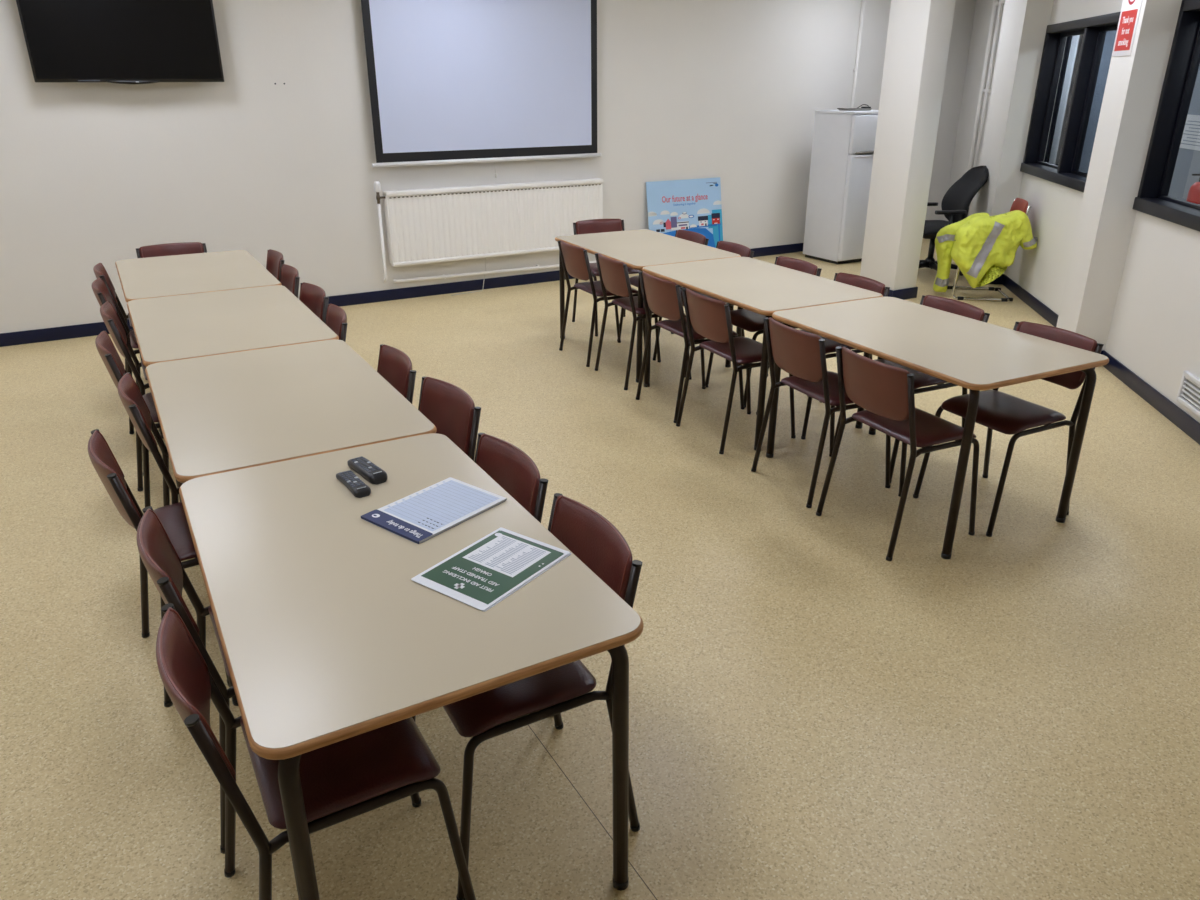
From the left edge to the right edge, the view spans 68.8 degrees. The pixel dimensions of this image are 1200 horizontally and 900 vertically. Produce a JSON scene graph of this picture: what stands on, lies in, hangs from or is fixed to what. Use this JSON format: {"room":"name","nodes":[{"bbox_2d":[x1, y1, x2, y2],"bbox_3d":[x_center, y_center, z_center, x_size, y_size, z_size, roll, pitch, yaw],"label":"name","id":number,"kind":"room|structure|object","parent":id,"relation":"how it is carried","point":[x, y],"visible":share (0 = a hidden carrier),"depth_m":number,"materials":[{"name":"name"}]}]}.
{"room":"training room","nodes":[
{"label":"training room","id":0,"kind":"room"},
{"bbox_2d":[0,0,975,332],"bbox_3d":[-1.132,-2.698,7.330,12.600,2.720,0.120,-13,26,-27],"label":"wall","id":1,"kind":"structure","parent":0,"point":[92,173],"depth_m":6.84,"materials":[{"name":"beige paint"}]},
{"bbox_2d":[16,0,223,83],"bbox_3d":[-3.171,-2.803,5.830,1.150,0.684,0.168,-13,26,-27],"label":"television","id":2,"kind":"object","parent":1,"relation":"attached to","point":[110,41],"visible":1,"depth_m":5.79,"materials":[{"name":"black plastic"}]},
{"bbox_2d":[0,243,803,346],"bbox_3d":[-1.184,-1.446,7.741,12.200,0.093,0.012,-13,26,-27],"label":"baseboard","id":3,"kind":"structure","parent":1,"relation":"attached to","point":[91,329],"depth_m":7.45,"materials":[{"name":"blue paint"}]},
{"bbox_2d":[361,0,601,177],"bbox_3d":[-0.904,-3.132,7.128,2.120,1.765,0.125,-13,26,-27],"label":"projection screen","id":4,"kind":"object","parent":1,"relation":"attached to","point":[451,81],"visible":1,"depth_m":7.12,"materials":[{"name":"fabric"}]},
{"bbox_2d":[378,204,595,282],"bbox_3d":[-0.851,-1.887,7.718,2.200,0.678,0.084,-13,26,-27],"label":"pipe","id":5,"kind":"object","parent":1,"relation":"attached to","point":[537,266],"visible":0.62,"depth_m":7.57,"materials":[{"name":"white metal"}]},
{"bbox_2d":[374,178,602,266],"bbox_3d":[-0.903,-2.032,7.602,2.091,0.683,0.116,-13,26,-27],"label":"radiator","id":6,"kind":"object","parent":1,"relation":"attached to","point":[443,224],"visible":0.92,"depth_m":7.51,"materials":[{"name":"white metal"}]},
{"bbox_2d":[451,258,485,295],"bbox_3d":[-1.140,-1.518,7.641,0.375,0.297,0.041,-21,30,-40],"label":"string","id":7,"kind":"object","parent":6,"relation":"hanging from","point":[485,258],"visible":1,"depth_m":7.72,"materials":[{"name":"white"}]},
{"bbox_2d":[851,0,864,107],"bbox_3d":[2.653,-3.555,9.229,0.060,2.627,0.040,-13,26,-27],"label":"conduit","id":8,"kind":"object","parent":1,"relation":"attached to","point":[856,70],"visible":0.47,"depth_m":9.00,"materials":[{"name":"beige paint"}]},
{"bbox_2d":[0,238,1199,899],"bbox_3d":[2.354,0.053,4.407,14.900,0.100,10.072,-13,26,-27],"label":"floor","id":9,"kind":"structure","parent":0,"point":[814,714],"depth_m":2.77,"materials":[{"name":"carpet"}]},
{"bbox_2d":[93,263,133,370],"bbox_3d":[-2.605,-0.712,5.145,0.502,0.761,0.449,-12,26,-26],"label":"chair","id":10,"kind":"object","parent":9,"relation":"on","point":[99,269],"visible":0.35,"depth_m":4.92,"materials":[{"name":"red plastic"}]},
{"bbox_2d":[92,278,139,433],"bbox_3d":[-2.386,-0.547,4.751,0.502,0.761,0.449,-12,25,-25],"label":"chair","id":11,"kind":"object","parent":9,"relation":"on","point":[99,288],"visible":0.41,"depth_m":4.61,"materials":[{"name":"red plastic"}]},
{"bbox_2d":[100,301,149,475],"bbox_3d":[-2.064,-0.341,4.260,0.502,0.761,0.449,-12,26,-26],"label":"chair","id":12,"kind":"object","parent":9,"relation":"on","point":[108,313],"visible":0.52,"depth_m":4.00,"materials":[{"name":"red plastic"}]},
{"bbox_2d":[95,331,160,506],"bbox_3d":[-1.801,-0.135,3.767,0.502,0.761,0.449,-13,26,-27],"label":"chair","id":13,"kind":"object","parent":9,"relation":"on","point":[105,346],"visible":0.36,"depth_m":3.59,"materials":[{"name":"red plastic"}]},
{"bbox_2d":[88,429,198,706],"bbox_3d":[-1.230,0.297,2.739,0.502,0.761,0.449,-15,27,-31],"label":"chair","id":14,"kind":"object","parent":9,"relation":"on","point":[172,517],"visible":0.45,"depth_m":2.58,"materials":[{"name":"red plastic"}]},
{"bbox_2d":[118,372,180,505],"bbox_3d":[-1.418,0.090,3.233,0.502,0.761,0.449,-12,26,-26],"label":"chair","id":15,"kind":"object","parent":9,"relation":"on","point":[130,395],"visible":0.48,"depth_m":2.98,"materials":[{"name":"red plastic"}]},
{"bbox_2d":[136,242,206,257],"bbox_3d":[-2.639,-0.894,5.577,0.449,0.761,0.502,-12,26,-26],"label":"chair","id":16,"kind":"object","parent":9,"relation":"on","point":[168,249],"visible":0.17,"depth_m":5.62,"materials":[{"name":"red plastic"}]},
{"bbox_2d":[136,506,234,853],"bbox_3d":[-0.828,0.506,2.240,0.502,0.761,0.449,-13,26,-27],"label":"chair","id":17,"kind":"object","parent":9,"relation":"on","point":[157,552],"visible":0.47,"depth_m":2.05,"materials":[{"name":"red plastic"}]},
{"bbox_2d":[115,250,281,431],"bbox_3d":[-2.310,-0.684,5.124,0.753,0.721,1.214,-12,26,-27],"label":"dining table","id":18,"kind":"object","parent":9,"relation":"on","point":[161,276],"visible":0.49,"depth_m":4.90,"materials":[{"name":"beige laminate"}]},
{"bbox_2d":[127,285,338,501],"bbox_3d":[-1.712,-0.274,4.145,0.753,0.721,1.214,-12,26,-27],"label":"dining table","id":19,"kind":"object","parent":9,"relation":"on","point":[177,327],"visible":0.56,"depth_m":3.90,"materials":[{"name":"beige laminate"}]},
{"bbox_2d":[266,249,284,280],"bbox_3d":[-2.148,-0.798,5.347,0.502,0.761,0.449,-13,26,-27],"label":"chair","id":20,"kind":"object","parent":9,"relation":"on","point":[275,260],"visible":0.26,"depth_m":5.36,"materials":[{"name":"red plastic"}]},
{"bbox_2d":[280,264,299,297],"bbox_3d":[-1.904,-0.612,4.904,0.502,0.761,0.449,-12,26,-26],"label":"chair","id":21,"kind":"object","parent":9,"relation":"on","point":[290,278],"visible":0.23,"depth_m":4.90,"materials":[{"name":"red leather"}]},
{"bbox_2d":[145,339,436,686],"bbox_3d":[-1.115,0.137,3.167,0.753,0.721,1.214,-12,26,-27],"label":"dining table","id":22,"kind":"object","parent":9,"relation":"on","point":[221,413],"visible":0.66,"depth_m":2.89,"materials":[{"name":"beige laminate"}]},
{"bbox_2d":[299,282,328,323],"bbox_3d":[-1.617,-0.419,4.444,0.502,0.761,0.449,-15,27,-31],"label":"chair","id":23,"kind":"object","parent":9,"relation":"on","point":[312,296],"visible":0.31,"depth_m":4.44,"materials":[{"name":"red plastic"}]},
{"bbox_2d":[156,603,475,899],"bbox_3d":[-0.580,0.675,1.837,0.502,0.761,0.449,-13,26,-27],"label":"chair","id":24,"kind":"object","parent":9,"relation":"on","point":[343,780],"visible":0.76,"depth_m":1.71,"materials":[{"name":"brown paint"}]},
{"bbox_2d":[326,304,347,341],"bbox_3d":[-1.383,-0.243,4.023,0.502,0.761,0.449,-10,25,-23],"label":"chair","id":25,"kind":"object","parent":9,"relation":"on","point":[336,318],"visible":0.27,"depth_m":4.01,"materials":[{"name":"red leather"}]},
{"bbox_2d":[377,344,415,403],"bbox_3d":[-0.958,0.028,3.377,0.502,0.761,0.449,-12,26,-26],"label":"chair","id":26,"kind":"object","parent":9,"relation":"on","point":[394,365],"visible":0.29,"depth_m":3.36,"materials":[{"name":"red leather"}]},
{"bbox_2d":[179,433,643,899],"bbox_3d":[-0.517,0.547,2.188,0.753,0.721,1.214,-12,26,-27],"label":"dining table","id":27,"kind":"object","parent":9,"relation":"on","point":[327,636],"visible":1,"depth_m":1.79,"materials":[{"name":"beige laminate"}]},
{"bbox_2d":[336,470,370,497],"bbox_3d":[-0.655,0.087,2.326,0.046,0.022,0.158,-15,27,-31],"label":"remote control","id":28,"kind":"object","parent":27,"relation":"on","point":[357,487],"visible":1,"depth_m":2.30,"materials":[{"name":"grey plastic"}]},
{"bbox_2d":[347,456,387,484],"bbox_3d":[-0.638,0.052,2.401,0.051,0.028,0.166,-17,28,-35],"label":"remote control","id":29,"kind":"object","parent":27,"relation":"on","point":[368,470],"visible":1,"depth_m":2.37,"materials":[{"name":"grey plastic"}]},
{"bbox_2d":[361,477,506,543],"bbox_3d":[-0.413,0.145,2.203,0.213,0.008,0.296,17,28,35],"label":"document","id":30,"kind":"object","parent":27,"relation":"on","point":[418,517],"visible":1,"depth_m":2.19,"materials":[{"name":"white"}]},
{"bbox_2d":[411,527,570,611],"bbox_3d":[-0.237,0.257,1.943,0.216,0.004,0.295,15,27,32],"label":"document","id":31,"kind":"object","parent":27,"relation":"on","point":[487,571],"visible":1,"depth_m":1.93,"materials":[{"name":"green paper"}]},
{"bbox_2d":[418,377,480,460],"bbox_3d":[-0.680,0.192,2.986,0.502,0.761,0.449,-16,27,-33],"label":"chair","id":32,"kind":"object","parent":9,"relation":"on","point":[454,414],"visible":0.26,"depth_m":2.98,"materials":[{"name":"red leather"}]},
{"bbox_2d":[474,433,547,522],"bbox_3d":[-0.432,0.399,2.492,0.502,0.761,0.449,-14,26,-29],"label":"chair","id":33,"kind":"object","parent":9,"relation":"on","point":[504,462],"visible":0.23,"depth_m":2.47,"materials":[{"name":"brown plastic"}]},
{"bbox_2d":[412,493,642,899],"bbox_3d":[-0.200,0.559,2.111,0.502,0.761,0.449,-12,26,-26],"label":"chair","id":34,"kind":"object","parent":9,"relation":"on","point":[585,532],"visible":0.51,"depth_m":1.96,"materials":[{"name":"brown plastic"}]},
{"bbox_2d":[557,240,645,366],"bbox_3d":[0.013,-1.002,5.822,0.502,0.761,0.449,-11,25,-25],"label":"chair","id":35,"kind":"object","parent":9,"relation":"on","point":[575,260],"visible":0.7,"depth_m":5.64,"materials":[{"name":"red plastic"}]},
{"bbox_2d":[572,219,645,336],"bbox_3d":[0.070,-1.295,6.517,0.449,0.761,0.502,-9,24,-20],"label":"chair","id":36,"kind":"object","parent":9,"relation":"on","point":[594,225],"visible":0.38,"depth_m":6.56,"materials":[{"name":"red plastic"}]},
{"bbox_2d":[595,253,691,389],"bbox_3d":[0.257,-0.821,5.390,0.502,0.761,0.449,-10,25,-23],"label":"chair","id":37,"kind":"object","parent":9,"relation":"on","point":[613,274],"visible":0.7,"depth_m":5.21,"materials":[{"name":"red plastic"}]},
{"bbox_2d":[555,229,740,382],"bbox_3d":[0.280,-1.005,5.876,0.753,0.721,1.214,-11,25,-25],"label":"dining table","id":38,"kind":"object","parent":9,"relation":"on","point":[638,249],"visible":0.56,"depth_m":5.63,"materials":[{"name":"beige laminate"}]},
{"bbox_2d":[617,230,708,341],"bbox_3d":[0.436,-1.097,6.044,0.502,0.761,0.449,-11,25,-24],"label":"chair","id":39,"kind":"object","parent":9,"relation":"on","point":[683,234],"visible":0.15,"depth_m":6.03,"materials":[{"name":"red plastic"}]},
{"bbox_2d":[646,177,722,247],"bbox_3d":[0.845,-2.206,8.584,0.870,0.835,0.144,-13,26,-27],"label":"poster board","id":40,"kind":"object","parent":9,"relation":"on","point":[694,205],"visible":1,"depth_m":8.54,"materials":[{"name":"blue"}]},
{"bbox_2d":[636,271,744,422],"bbox_3d":[0.503,-0.609,4.885,0.502,0.761,0.449,-11,25,-25],"label":"chair","id":41,"kind":"object","parent":9,"relation":"on","point":[663,297],"visible":0.77,"depth_m":4.71,"materials":[{"name":"red plastic"}]},
{"bbox_2d":[653,241,753,377],"bbox_3d":[0.663,-0.917,5.615,0.502,0.761,0.449,-10,25,-23],"label":"chair","id":42,"kind":"object","parent":9,"relation":"on","point":[743,251],"visible":0.21,"depth_m":5.57,"materials":[{"name":"brown leather"}]},
{"bbox_2d":[676,288,795,453],"bbox_3d":[0.702,-0.441,4.485,0.502,0.761,0.449,-11,25,-24],"label":"chair","id":43,"kind":"object","parent":9,"relation":"on","point":[710,318],"visible":0.87,"depth_m":4.32,"materials":[{"name":"red plastic"}]},
{"bbox_2d":[642,257,882,450],"bbox_3d":[0.835,-0.586,4.876,0.753,0.721,1.214,-11,25,-25],"label":"dining table","id":44,"kind":"object","parent":9,"relation":"on","point":[754,285],"visible":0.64,"depth_m":4.61,"materials":[{"name":"beige laminate"}]},
{"bbox_2d":[705,256,821,407],"bbox_3d":[0.949,-0.704,5.109,0.502,0.761,0.449,-11,25,-24],"label":"chair","id":45,"kind":"object","parent":9,"relation":"on","point":[745,319],"visible":0.33,"depth_m":5.02,"materials":[{"name":"brown leather"}]},
{"bbox_2d":[751,317,890,507],"bbox_3d":[1.011,-0.209,3.932,0.502,0.761,0.449,-10,25,-23],"label":"chair","id":46,"kind":"object","parent":9,"relation":"on","point":[801,354],"visible":0.77,"depth_m":3.76,"materials":[{"name":"brown plastic"}]},
{"bbox_2d":[756,272,889,439],"bbox_3d":[1.182,-0.518,4.665,0.502,0.761,0.449,-11,25,-24],"label":"chair","id":47,"kind":"object","parent":9,"relation":"on","point":[866,283],"visible":0.27,"depth_m":4.53,"materials":[{"name":"brown leather"}]},
{"bbox_2d":[803,110,878,263],"bbox_3d":[2.513,-2.664,8.874,0.549,1.445,0.576,-13,26,-27],"label":"refrigerator","id":48,"kind":"object","parent":9,"relation":"on","point":[843,143],"visible":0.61,"depth_m":8.68,"materials":[{"name":"white metal"}]},
{"bbox_2d":[837,108,871,110],"bbox_3d":[2.462,-3.320,8.540,0.355,0.025,0.200,-13,26,-27],"label":"tray","id":49,"kind":"object","parent":48,"relation":"on","point":[840,109],"visible":1,"depth_m":8.49,"materials":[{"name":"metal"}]},
{"bbox_2d":[816,346,978,560],"bbox_3d":[1.216,-0.033,3.512,0.502,0.761,0.449,-11,25,-24],"label":"chair","id":50,"kind":"object","parent":9,"relation":"on","point":[886,392],"visible":0.98,"depth_m":3.35,"materials":[{"name":"brown leather"}]},
{"bbox_2d":[834,295,989,482],"bbox_3d":[1.467,-0.308,4.165,0.502,0.761,0.449,-10,25,-23],"label":"chair","id":51,"kind":"object","parent":9,"relation":"on","point":[953,306],"visible":0.27,"depth_m":4.04,"materials":[{"name":"red plastic"}]},
{"bbox_2d":[766,297,1108,558],"bbox_3d":[1.389,-0.166,3.876,0.753,0.721,1.214,-11,25,-25],"label":"dining table","id":52,"kind":"object","parent":9,"relation":"on","point":[974,355],"visible":0.91,"depth_m":3.56,"materials":[{"name":"beige laminate"}]},
{"bbox_2d":[918,166,988,275],"bbox_3d":[3.199,-2.139,8.210,0.740,0.989,0.645,-3,23,-6],"label":"office chair","id":53,"kind":"object","parent":9,"relation":"on","point":[956,201],"visible":0.52,"depth_m":8.15,"materials":[{"name":"black plastic"}]},
{"bbox_2d":[947,198,1030,301],"bbox_3d":[3.262,-1.712,7.435,0.520,0.803,0.458,3,23,8],"label":"chair","id":54,"kind":"object","parent":9,"relation":"on","point":[1020,204],"visible":0.3,"depth_m":7.38,"materials":[{"name":"silver metal"}]},
{"bbox_2d":[933,213,988,291],"bbox_3d":[3.039,-1.672,7.442,0.398,0.673,0.214,4,23,10],"label":"trousers","id":55,"kind":"object","parent":54,"relation":"hanging from","point":[944,239],"visible":0.86,"depth_m":7.39,"materials":[{"name":"yellow fabric"}]},
{"bbox_2d":[950,210,1037,287],"bbox_3d":[3.244,-1.664,7.252,0.635,0.628,0.409,3,23,8],"label":"jacket","id":56,"kind":"object","parent":54,"relation":"on","point":[984,247],"visible":1,"depth_m":7.12,"materials":[{"name":"yellow fabric"}]},
{"bbox_2d":[913,321,1103,536],"bbox_3d":[1.709,-0.111,3.695,0.502,0.761,0.449,-11,25,-25],"label":"chair","id":57,"kind":"object","parent":9,"relation":"on","point":[999,411],"visible":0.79,"depth_m":3.58,"materials":[{"name":"brown leather"}]},
{"bbox_2d":[860,0,955,290],"bbox_3d":[2.475,-2.598,7.073,0.270,2.720,0.395,-13,26,-27],"label":"column","id":58,"kind":"structure","parent":0,"point":[919,31],"depth_m":7.00,"materials":[{"name":"beige paint"}]},
{"bbox_2d":[887,287,917,299],"bbox_3d":[2.478,-1.387,7.582,0.294,0.093,0.419,-13,26,-27],"label":"baseboard","id":59,"kind":"structure","parent":58,"relation":"attached to","point":[908,293],"depth_m":7.41,"materials":[{"name":"blue paint"}]},
{"bbox_2d":[1044,36,1069,161],"bbox_3d":[5.286,-4.375,11.633,1.460,2.450,0.100,3,23,8],"label":"wall","id":60,"kind":"structure","parent":0,"point":[1068,37],"depth_m":11.39,"materials":[{"name":"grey paint"}]},
{"bbox_2d":[944,0,1199,422],"bbox_3d":[3.178,-1.369,4.149,0.160,2.720,13.150,3,23,8],"label":"wall","id":61,"kind":"structure","parent":0,"point":[1154,332],"depth_m":5.44,"materials":[{"name":"beige paint"}]},
{"bbox_2d":[967,0,998,170],"bbox_3d":[3.926,-3.497,9.085,0.056,2.627,0.060,3,23,8],"label":"conduit","id":62,"kind":"object","parent":61,"relation":"attached to","point":[995,2],"visible":0.56,"depth_m":8.96,"materials":[{"name":"beige paint"}]},
{"bbox_2d":[967,0,1004,216],"bbox_3d":[3.895,-3.413,8.884,0.050,2.627,0.060,3,23,8],"label":"conduit","id":63,"kind":"object","parent":61,"relation":"attached to","point":[987,90],"visible":0.61,"depth_m":8.77,"materials":[{"name":"beige paint"}]},
{"bbox_2d":[971,0,1052,273],"bbox_3d":[3.633,-2.906,7.802,0.210,2.720,0.720,3,23,8],"label":"column","id":64,"kind":"structure","parent":61,"relation":"attached to","point":[1024,24],"depth_m":7.55,"materials":[{"name":"beige paint"}]},
{"bbox_2d":[1020,12,1120,192],"bbox_3d":[3.571,-2.565,6.484,0.167,1.142,2.000,3,23,8],"label":"window","id":65,"kind":"structure","parent":61,"relation":"in","point":[1066,173],"depth_m":6.68,"materials":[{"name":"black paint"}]},
{"bbox_2d":[989,274,1199,444],"bbox_3d":[3.024,-0.237,4.845,0.212,0.093,12.300,3,23,8],"label":"baseboard","id":66,"kind":"structure","parent":61,"relation":"attached to","point":[1172,412],"depth_m":5.23,"materials":[{"name":"blue paint"}]},
{"bbox_2d":[1056,0,1181,349],"bbox_3d":[3.216,-1.891,5.390,0.210,2.720,0.360,3,23,8],"label":"column","id":67,"kind":"structure","parent":61,"relation":"attached to","point":[1134,83],"depth_m":5.37,"materials":[{"name":"beige paint"}]},
{"bbox_2d":[1112,0,1141,56],"bbox_3d":[3.112,-2.566,5.151,0.005,0.460,0.290,3,23,8],"label":"no smoking sign","id":68,"kind":"object","parent":67,"relation":"attached to","point":[1130,10],"visible":1,"depth_m":5.17,"materials":[{"name":"white"}]},
{"bbox_2d":[1132,0,1199,231],"bbox_3d":[3.174,-1.599,4.191,0.167,1.142,2.100,3,23,8],"label":"window","id":69,"kind":"structure","parent":61,"relation":"in","point":[1153,199],"depth_m":5.06,"materials":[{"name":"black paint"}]},
{"bbox_2d":[1176,371,1199,416],"bbox_3d":[3.055,-0.231,4.403,0.022,0.165,0.600,3,23,8],"label":"air vent","id":70,"kind":"object","parent":61,"relation":"in","point":[1188,395],"visible":1,"depth_m":4.58,"materials":[{"name":"white plastic"}]},
{"bbox_2d":[1079,30,1199,200],"bbox_3d":[5.003,-1.734,5.355,0.134,2.450,17.000,3,23,8],"label":"wall","id":71,"kind":"structure","parent":0,"point":[1187,164],"depth_m":8.32,"materials":[{"name":"grey glass"}]},
{"bbox_2d":[1046,35,1082,164],"bbox_3d":[5.931,-4.222,11.267,0.060,2.450,0.420,3,23,8],"label":"door","id":72,"kind":"structure","parent":71,"relation":"in","point":[1074,45],"depth_m":11.16,"materials":[{"name":"white glass"}]},
{"bbox_2d":[1180,114,1199,150],"bbox_3d":[5.394,-2.895,7.985,0.004,0.290,0.520,3,23,8],"label":"notice","id":73,"kind":"object","parent":71,"relation":"attached to","point":[1190,139],"visible":0.75,"depth_m":7.99,"materials":[{"name":"white paper"}]},
{"bbox_2d":[1186,174,1199,204],"bbox_3d":[5.214,-2.133,7.678,0.157,0.545,0.157,-16,27,-33],"label":"fire extinguisher","id":74,"kind":"object","parent":71,"relation":"attached to","point":[1193,196],"visible":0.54,"depth_m":7.60,"materials":[{"name":"red metal"}]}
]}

